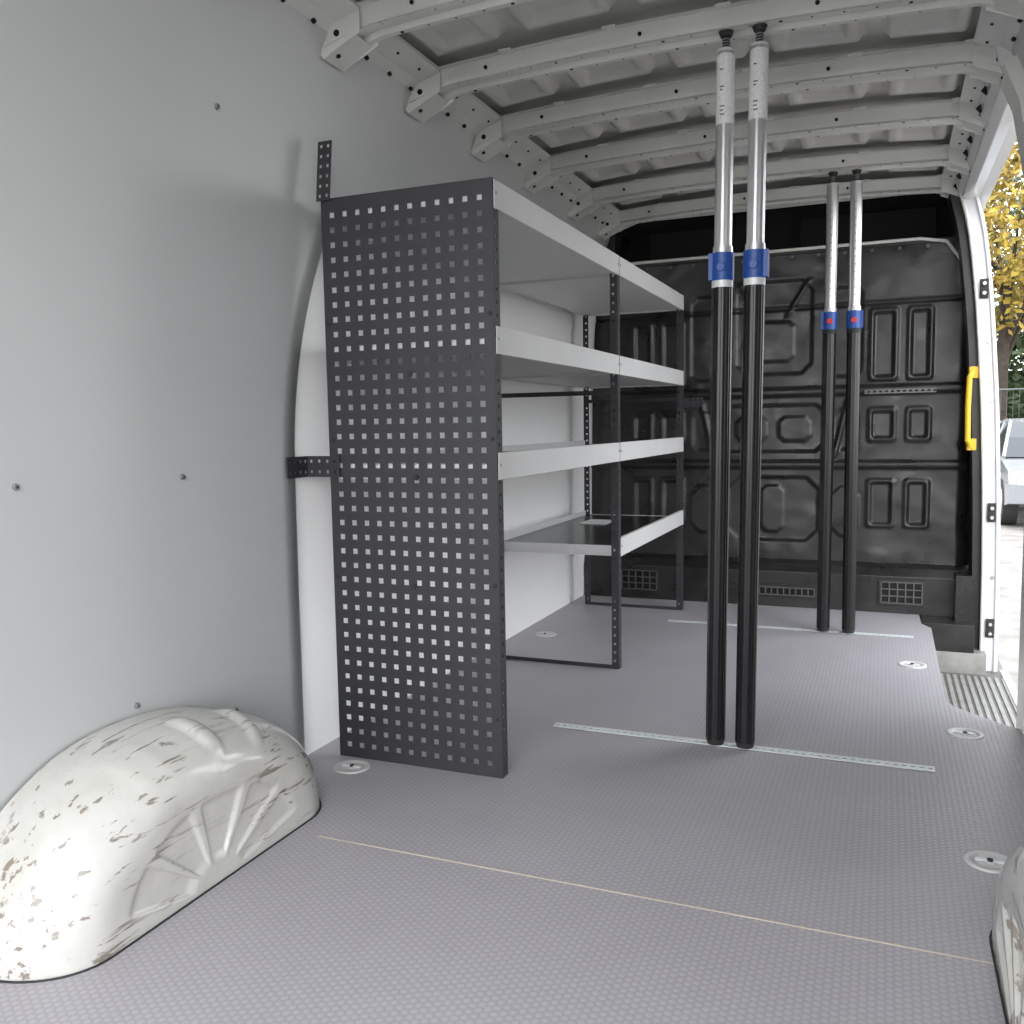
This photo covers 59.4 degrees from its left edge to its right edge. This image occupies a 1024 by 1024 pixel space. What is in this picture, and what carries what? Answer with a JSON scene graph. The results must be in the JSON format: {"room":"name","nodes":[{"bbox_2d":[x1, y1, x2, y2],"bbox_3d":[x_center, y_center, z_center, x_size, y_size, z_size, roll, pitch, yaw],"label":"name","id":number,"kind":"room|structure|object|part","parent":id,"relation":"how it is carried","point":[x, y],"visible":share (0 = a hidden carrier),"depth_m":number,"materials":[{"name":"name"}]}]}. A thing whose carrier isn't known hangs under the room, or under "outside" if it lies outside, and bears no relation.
{"room":"vehicle interior","nodes":[
{"label":"vehicle interior","id":0,"kind":"room"},
{"bbox_2d":[0,0,609,811],"bbox_3d":[-0.385,-0.370,2.678,0.259,2.100,4.500,1,6,22],"label":"wall","id":1,"kind":"structure","parent":0,"point":[162,312],"depth_m":1.95,"materials":[{"name":"white metal"}]},
{"bbox_2d":[12,103,237,710],"bbox_3d":[-0.836,-0.164,1.625,0.062,1.389,0.994,1,6,22],"label":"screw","id":2,"kind":"object","parent":1,"relation":"attached to","point":[15,487],"visible":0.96,"depth_m":1.87,"materials":[{"name":"grey metal"}]},
{"bbox_3d":[-0.400,-0.122,2.710,0.046,1.600,4.500,1,6,22],"label":"panel","id":3,"kind":"part","parent":1,"relation":"part of","materials":[{"name":"metal"}]},
{"bbox_2d":[281,0,1022,231],"bbox_3d":[0.419,-1.217,2.257,1.680,0.070,4.500,1,6,22],"label":"rail","id":4,"kind":"object","parent":1,"relation":"attached to","point":[395,56],"visible":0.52,"depth_m":2.56,"materials":[{"name":"white metal"}]},
{"bbox_2d":[0,594,1023,1023],"bbox_3d":[0.450,0.668,2.438,1.860,0.051,4.500,1,6,22],"label":"floor","id":5,"kind":"structure","parent":0,"point":[606,878],"depth_m":1.79,"materials":[{"name":"grey rubber"}]},
{"bbox_2d":[0,706,321,983],"bbox_3d":[-0.670,0.571,1.813,0.237,0.304,0.837,1,6,22],"label":"wheel arch","id":6,"kind":"object","parent":5,"relation":"on","point":[144,815],"visible":1,"depth_m":1.62,"materials":[{"name":"white paint"}]},
{"bbox_2d":[333,759,370,773],"bbox_3d":[-0.418,0.664,2.347,0.096,0.008,0.096,1,6,22],"label":"ring","id":7,"kind":"object","parent":5,"relation":"on","point":[341,767],"visible":1,"depth_m":2.34,"materials":[{"name":"metal"}]},
{"bbox_2d":[286,140,702,778],"bbox_3d":[0.160,-0.236,3.268,0.553,1.604,2.384,2,6,24],"label":"shelving unit","id":8,"kind":"object","parent":5,"relation":"on","point":[483,230],"visible":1,"depth_m":2.30,"materials":[{"name":"metal"}]},
{"bbox_3d":[-0.256,-0.065,2.275,0.477,1.465,0.002,1,6,22],"label":"perforated panel","id":9,"kind":"part","parent":8,"relation":"part of","materials":[{"name":"black metal"}]},
{"bbox_2d":[330,179,618,284],"bbox_3d":[-0.055,-0.810,2.708,0.479,0.066,1.082,1,6,22],"label":"tray","id":10,"kind":"object","parent":8,"relation":"on","point":[535,245],"depth_m":2.33,"materials":[{"name":"grey metal"}]},
{"bbox_2d":[334,326,619,378],"bbox_3d":[-0.049,-0.469,2.741,0.479,0.066,1.082,1,6,22],"label":"tray","id":11,"kind":"object","parent":8,"relation":"on","point":[520,354],"depth_m":2.29,"materials":[{"name":"grey metal"}]},
{"bbox_2d":[339,443,619,479],"bbox_3d":[-0.044,-0.167,2.769,0.479,0.066,1.082,1,6,22],"label":"tray","id":12,"kind":"object","parent":8,"relation":"on","point":[465,462],"depth_m":2.29,"materials":[{"name":"grey metal"}]},
{"bbox_3d":[0.160,-0.168,3.277,0.479,1.466,0.031,1,6,22],"label":"upright frame","id":13,"kind":"part","parent":8,"relation":"part of","materials":[{"name":"black metal"}]},
{"bbox_2d":[500,256,683,316],"bbox_3d":[0.362,-0.912,3.711,0.479,0.066,1.084,1,6,22],"label":"tray","id":14,"kind":"object","parent":8,"relation":"on","point":[640,292],"depth_m":3.60,"materials":[{"name":"grey metal"}]},
{"bbox_2d":[501,356,683,388],"bbox_3d":[0.367,-0.572,3.744,0.479,0.066,1.084,1,6,22],"label":"tray","id":15,"kind":"object","parent":8,"relation":"on","point":[632,372],"depth_m":3.63,"materials":[{"name":"grey metal"}]},
{"bbox_2d":[502,437,683,460],"bbox_3d":[0.372,-0.269,3.772,0.479,0.066,1.084,1,6,22],"label":"tray","id":16,"kind":"object","parent":8,"relation":"on","point":[629,450],"depth_m":3.66,"materials":[{"name":"grey metal"}]},
{"bbox_2d":[504,510,683,555],"bbox_3d":[0.378,0.070,3.805,0.479,0.066,1.084,1,6,22],"label":"tray","id":17,"kind":"object","parent":8,"relation":"on","point":[581,533],"depth_m":3.58,"materials":[{"name":"grey metal"}]},
{"bbox_3d":[0.576,-0.270,4.279,0.479,1.466,0.031,1,6,22],"label":"upright frame","id":18,"kind":"part","parent":8,"relation":"part of","materials":[{"name":"black metal"}]},
{"bbox_2d":[534,631,555,636],"bbox_3d":[0.141,0.516,3.801,0.096,0.008,0.096,1,6,22],"label":"ring","id":19,"kind":"object","parent":5,"relation":"on","point":[542,633],"visible":1,"depth_m":3.80,"materials":[{"name":"metal"}]},
{"bbox_2d":[553,722,934,771],"bbox_3d":[0.595,0.638,2.454,1.017,0.004,0.034,1,6,22],"label":"rail","id":20,"kind":"object","parent":5,"relation":"on","point":[557,724],"visible":0.96,"depth_m":2.41,"materials":[{"name":"metal"}]},
{"bbox_2d":[706,29,735,745],"bbox_3d":[0.551,-0.293,2.377,0.064,1.864,0.068,-5,7,-34],"label":"bar","id":21,"kind":"object","parent":20,"relation":"on","point":[721,261],"visible":1,"depth_m":2.35,"materials":[{"name":"metal"}]},
{"bbox_2d":[735,23,769,748],"bbox_3d":[0.630,-0.291,2.342,0.079,1.864,0.067,-1,5,1],"label":"bar","id":22,"kind":"object","parent":20,"relation":"on","point":[755,254],"visible":1,"depth_m":2.32,"materials":[{"name":"metal"}]},
{"bbox_2d":[587,553,974,652],"bbox_3d":[1.200,0.403,4.301,1.792,0.340,0.290,1,6,22],"label":"plinth","id":23,"kind":"object","parent":5,"relation":"on","point":[942,596],"visible":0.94,"depth_m":4.21,"materials":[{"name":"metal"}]},
{"bbox_2d":[668,619,912,637],"bbox_3d":[1.162,0.497,3.829,1.003,0.004,0.034,1,6,22],"label":"rail","id":24,"kind":"object","parent":5,"relation":"on","point":[669,620],"visible":0.79,"depth_m":3.80,"materials":[{"name":"metal"}]},
{"bbox_2d":[816,171,838,631],"bbox_3d":[1.291,-0.428,3.678,0.064,1.862,0.068,-5,7,-37],"label":"bar","id":25,"kind":"object","parent":24,"relation":"on","point":[829,316],"visible":1,"depth_m":3.66,"materials":[{"name":"metal"}]},
{"bbox_2d":[842,169,862,633],"bbox_3d":[1.385,-0.425,3.639,0.068,1.860,0.064,-2,6,-7],"label":"bar","id":26,"kind":"object","parent":24,"relation":"on","point":[854,314],"visible":1,"depth_m":3.62,"materials":[{"name":"metal"}]},
{"bbox_2d":[898,661,926,667],"bbox_3d":[1.442,0.549,3.236,0.096,0.008,0.096,1,6,22],"label":"ring","id":27,"kind":"object","parent":5,"relation":"on","point":[908,664],"visible":1,"depth_m":3.23,"materials":[{"name":"metal"}]},
{"bbox_2d":[946,727,983,739],"bbox_3d":[1.270,0.620,2.518,0.096,0.008,0.096,1,6,22],"label":"ring","id":28,"kind":"object","parent":5,"relation":"on","point":[962,733],"visible":1,"depth_m":2.51,"materials":[{"name":"metal"}]},
{"bbox_2d":[936,648,1017,727],"bbox_3d":[1.756,0.786,3.430,0.360,0.485,1.700,1,6,22],"label":"step","id":29,"kind":"structure","parent":5,"relation":"attached to","point":[967,684],"depth_m":3.65,"materials":[{"name":"metal"}]},
{"bbox_2d":[963,850,1007,873],"bbox_3d":[0.952,0.695,1.789,0.096,0.008,0.096,1,6,22],"label":"ring","id":30,"kind":"object","parent":5,"relation":"on","point":[984,860],"visible":0.83,"depth_m":1.79,"materials":[{"name":"metal"}]},
{"bbox_2d":[989,842,1023,1023],"bbox_3d":[0.807,0.605,1.203,0.237,0.304,0.837,1,6,22],"label":"wheel arch","id":31,"kind":"object","parent":5,"relation":"on","point":[1006,937],"visible":1,"depth_m":1.33,"materials":[{"name":"white paint"}]},
{"bbox_2d":[355,0,980,209],"bbox_3d":[0.448,-1.296,2.316,1.665,0.056,4.644,1,6,22],"label":"roof skin","id":32,"kind":"structure","parent":0,"point":[535,21],"depth_m":2.80,"materials":[{"name":"paint"}]},
{"bbox_2d":[321,0,533,71],"bbox_3d":[0.293,-1.175,1.955,1.630,0.131,0.163,1,6,22],"label":"rib","id":33,"kind":"object","parent":32,"relation":"attached to","point":[358,33],"visible":0.98,"depth_m":2.18,"materials":[{"name":"grey paint"}]},
{"bbox_2d":[406,0,1023,122],"bbox_3d":[0.458,-1.215,2.350,1.630,0.131,0.163,1,6,22],"label":"rib","id":34,"kind":"object","parent":32,"relation":"attached to","point":[611,43],"visible":0.98,"depth_m":2.36,"materials":[{"name":"grey paint"}]},
{"bbox_2d":[471,38,1002,161],"bbox_3d":[0.629,-1.258,2.764,1.630,0.131,0.163,1,6,22],"label":"rib","id":35,"kind":"object","parent":32,"relation":"attached to","point":[963,57],"visible":0.93,"depth_m":2.70,"materials":[{"name":"grey paint"}]},
{"bbox_2d":[523,97,984,193],"bbox_3d":[0.813,-1.303,3.205,1.630,0.131,0.163,1,6,22],"label":"rib","id":36,"kind":"object","parent":32,"relation":"attached to","point":[965,116],"visible":0.91,"depth_m":3.13,"materials":[{"name":"grey paint"}]},
{"bbox_2d":[568,144,969,220],"bbox_3d":[1.015,-1.353,3.693,1.630,0.131,0.163,1,6,22],"label":"rib","id":37,"kind":"object","parent":32,"relation":"attached to","point":[954,160],"visible":0.89,"depth_m":3.62,"materials":[{"name":"grey paint"}]},
{"bbox_2d":[598,174,959,239],"bbox_3d":[1.187,-1.395,4.106,1.630,0.131,0.163,1,6,22],"label":"rib","id":38,"kind":"object","parent":32,"relation":"attached to","point":[936,184],"visible":0.83,"depth_m":4.05,"materials":[{"name":"grey paint"}]},
{"bbox_2d":[591,175,968,565],"bbox_3d":[1.275,-0.517,4.448,1.820,2.100,0.350,1,6,22],"label":"wall","id":39,"kind":"structure","parent":0,"point":[913,507],"depth_m":4.26,"materials":[{"name":"grey paint"}]},
{"bbox_3d":[1.280,-1.350,4.361,1.780,0.425,0.350,1,6,22],"label":"frame","id":40,"kind":"part","parent":39,"relation":"part of","materials":[{"name":"grey paint"}]},
{"bbox_2d":[864,388,936,393],"bbox_3d":[1.757,-0.548,4.067,0.300,0.020,0.003,1,6,22],"label":"strip","id":41,"kind":"object","parent":39,"relation":"attached to","point":[906,389],"visible":1,"depth_m":4.07,"materials":[{"name":"metal"}]},
{"bbox_3d":[1.272,-0.346,4.450,1.820,1.760,0.020,1,6,22],"label":"backing panel","id":42,"kind":"part","parent":39,"relation":"part of","materials":[{"name":"black plastic"}]},
{"bbox_2d":[965,366,978,449],"bbox_3d":[1.956,-0.440,3.822,0.043,0.355,0.116,3,6,32],"label":"handle","id":43,"kind":"object","parent":39,"relation":"attached to","point":[973,371],"visible":1,"depth_m":3.79,"materials":[{"name":"yellow plastic"}]},
{"bbox_2d":[946,179,998,671],"bbox_3d":[1.997,-0.218,3.927,0.249,2.382,0.213,1,6,22],"label":"trim","id":44,"kind":"structure","parent":39,"relation":"attached to","point":[977,473],"depth_m":3.83,"materials":[{"name":"white paint"}]},
{"bbox_2d":[960,197,999,671],"bbox_3d":[2.042,-0.223,3.980,0.220,2.380,0.320,1,6,22],"label":"door frame","id":45,"kind":"structure","parent":0,"point":[990,465],"depth_m":3.80,"materials":[{"name":"white paint"}]},
{"bbox_2d":[979,278,995,637],"bbox_3d":[2.013,-0.216,3.805,0.096,1.520,0.035,1,6,22],"label":"hinges","id":46,"kind":"object","parent":45,"relation":"attached to","point":[984,283],"depth_m":3.81,"materials":[{"name":"metal"}]},
{"bbox_2d":[953,46,1016,209],"bbox_3d":[1.674,-1.374,3.210,0.185,0.250,1.760,1,6,22],"label":"header rail","id":47,"kind":"object","parent":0,"point":[986,154],"visible":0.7,"depth_m":3.05,"materials":[{"name":"white metal"}]},
{"bbox_2d":[1012,20,1023,69],"bbox_3d":[0.915,-0.265,1.192,0.259,2.050,2.740,1,6,22],"label":"wall","id":48,"kind":"structure","parent":0,"point":[1018,48],"depth_m":2.32,"materials":[{"name":"white metal"}]},
{"bbox_2d":[1000,55,1023,733],"bbox_3d":[1.458,-0.062,2.504,0.240,2.360,0.130,1,6,22],"label":"door frame","id":49,"kind":"structure","parent":48,"relation":"attached to","point":[1012,84],"depth_m":2.46,"materials":[{"name":"grey paint"}]},
{"label":"outside","id":50,"kind":"structure","parent":0,"visible":0},
{"bbox_2d":[998,505,1023,690],"bbox_3d":[11.481,-1.353,27.723,120.000,0.001,120.000,1,6,22],"label":"ground","id":51,"kind":"structure","parent":50,"point":[1011,536],"depth_m":7.56,"materials":[{"name":"concrete"}]},
{"bbox_2d":[983,140,1023,420],"bbox_3d":[10.687,-4.953,19.553,4.930,8.755,4.993,1,6,22],"label":"tree","id":52,"kind":"object","parent":51,"relation":"on","point":[1009,292],"visible":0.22,"depth_m":18.93,"materials":[{"name":"yellow plant"}]},
{"bbox_2d":[985,142,1023,306],"bbox_3d":[17.252,-7.046,29.187,5.066,10.872,4.854,1,6,22],"label":"tree","id":53,"kind":"object","parent":51,"relation":"on","point":[1011,212],"visible":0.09,"depth_m":28.81,"materials":[{"name":"plant"}]},
{"bbox_2d":[994,296,1023,418],"bbox_3d":[15.100,-3.092,24.447,21.839,6.550,3.065,1,6,22],"label":"hedge","id":54,"kind":"object","parent":51,"relation":"on","point":[1015,376],"visible":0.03,"depth_m":24.37,"materials":[{"name":"green plant"}]},
{"bbox_2d":[999,388,1023,418],"bbox_3d":[10.966,-1.303,16.521,15.660,2.050,0.060,1,6,22],"label":"fence","id":55,"kind":"object","parent":51,"relation":"on","point":[1007,389],"visible":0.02,"depth_m":17.03,"materials":[{"name":"metal"}]},
{"bbox_2d":[1000,418,1023,524],"bbox_3d":[8.147,-0.668,13.401,2.160,1.468,4.250,1,6,22],"label":"parked car","id":56,"kind":"object","parent":51,"relation":"on","point":[1011,430],"visible":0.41,"depth_m":12.38,"materials":[{"name":"paint"}]}
]}

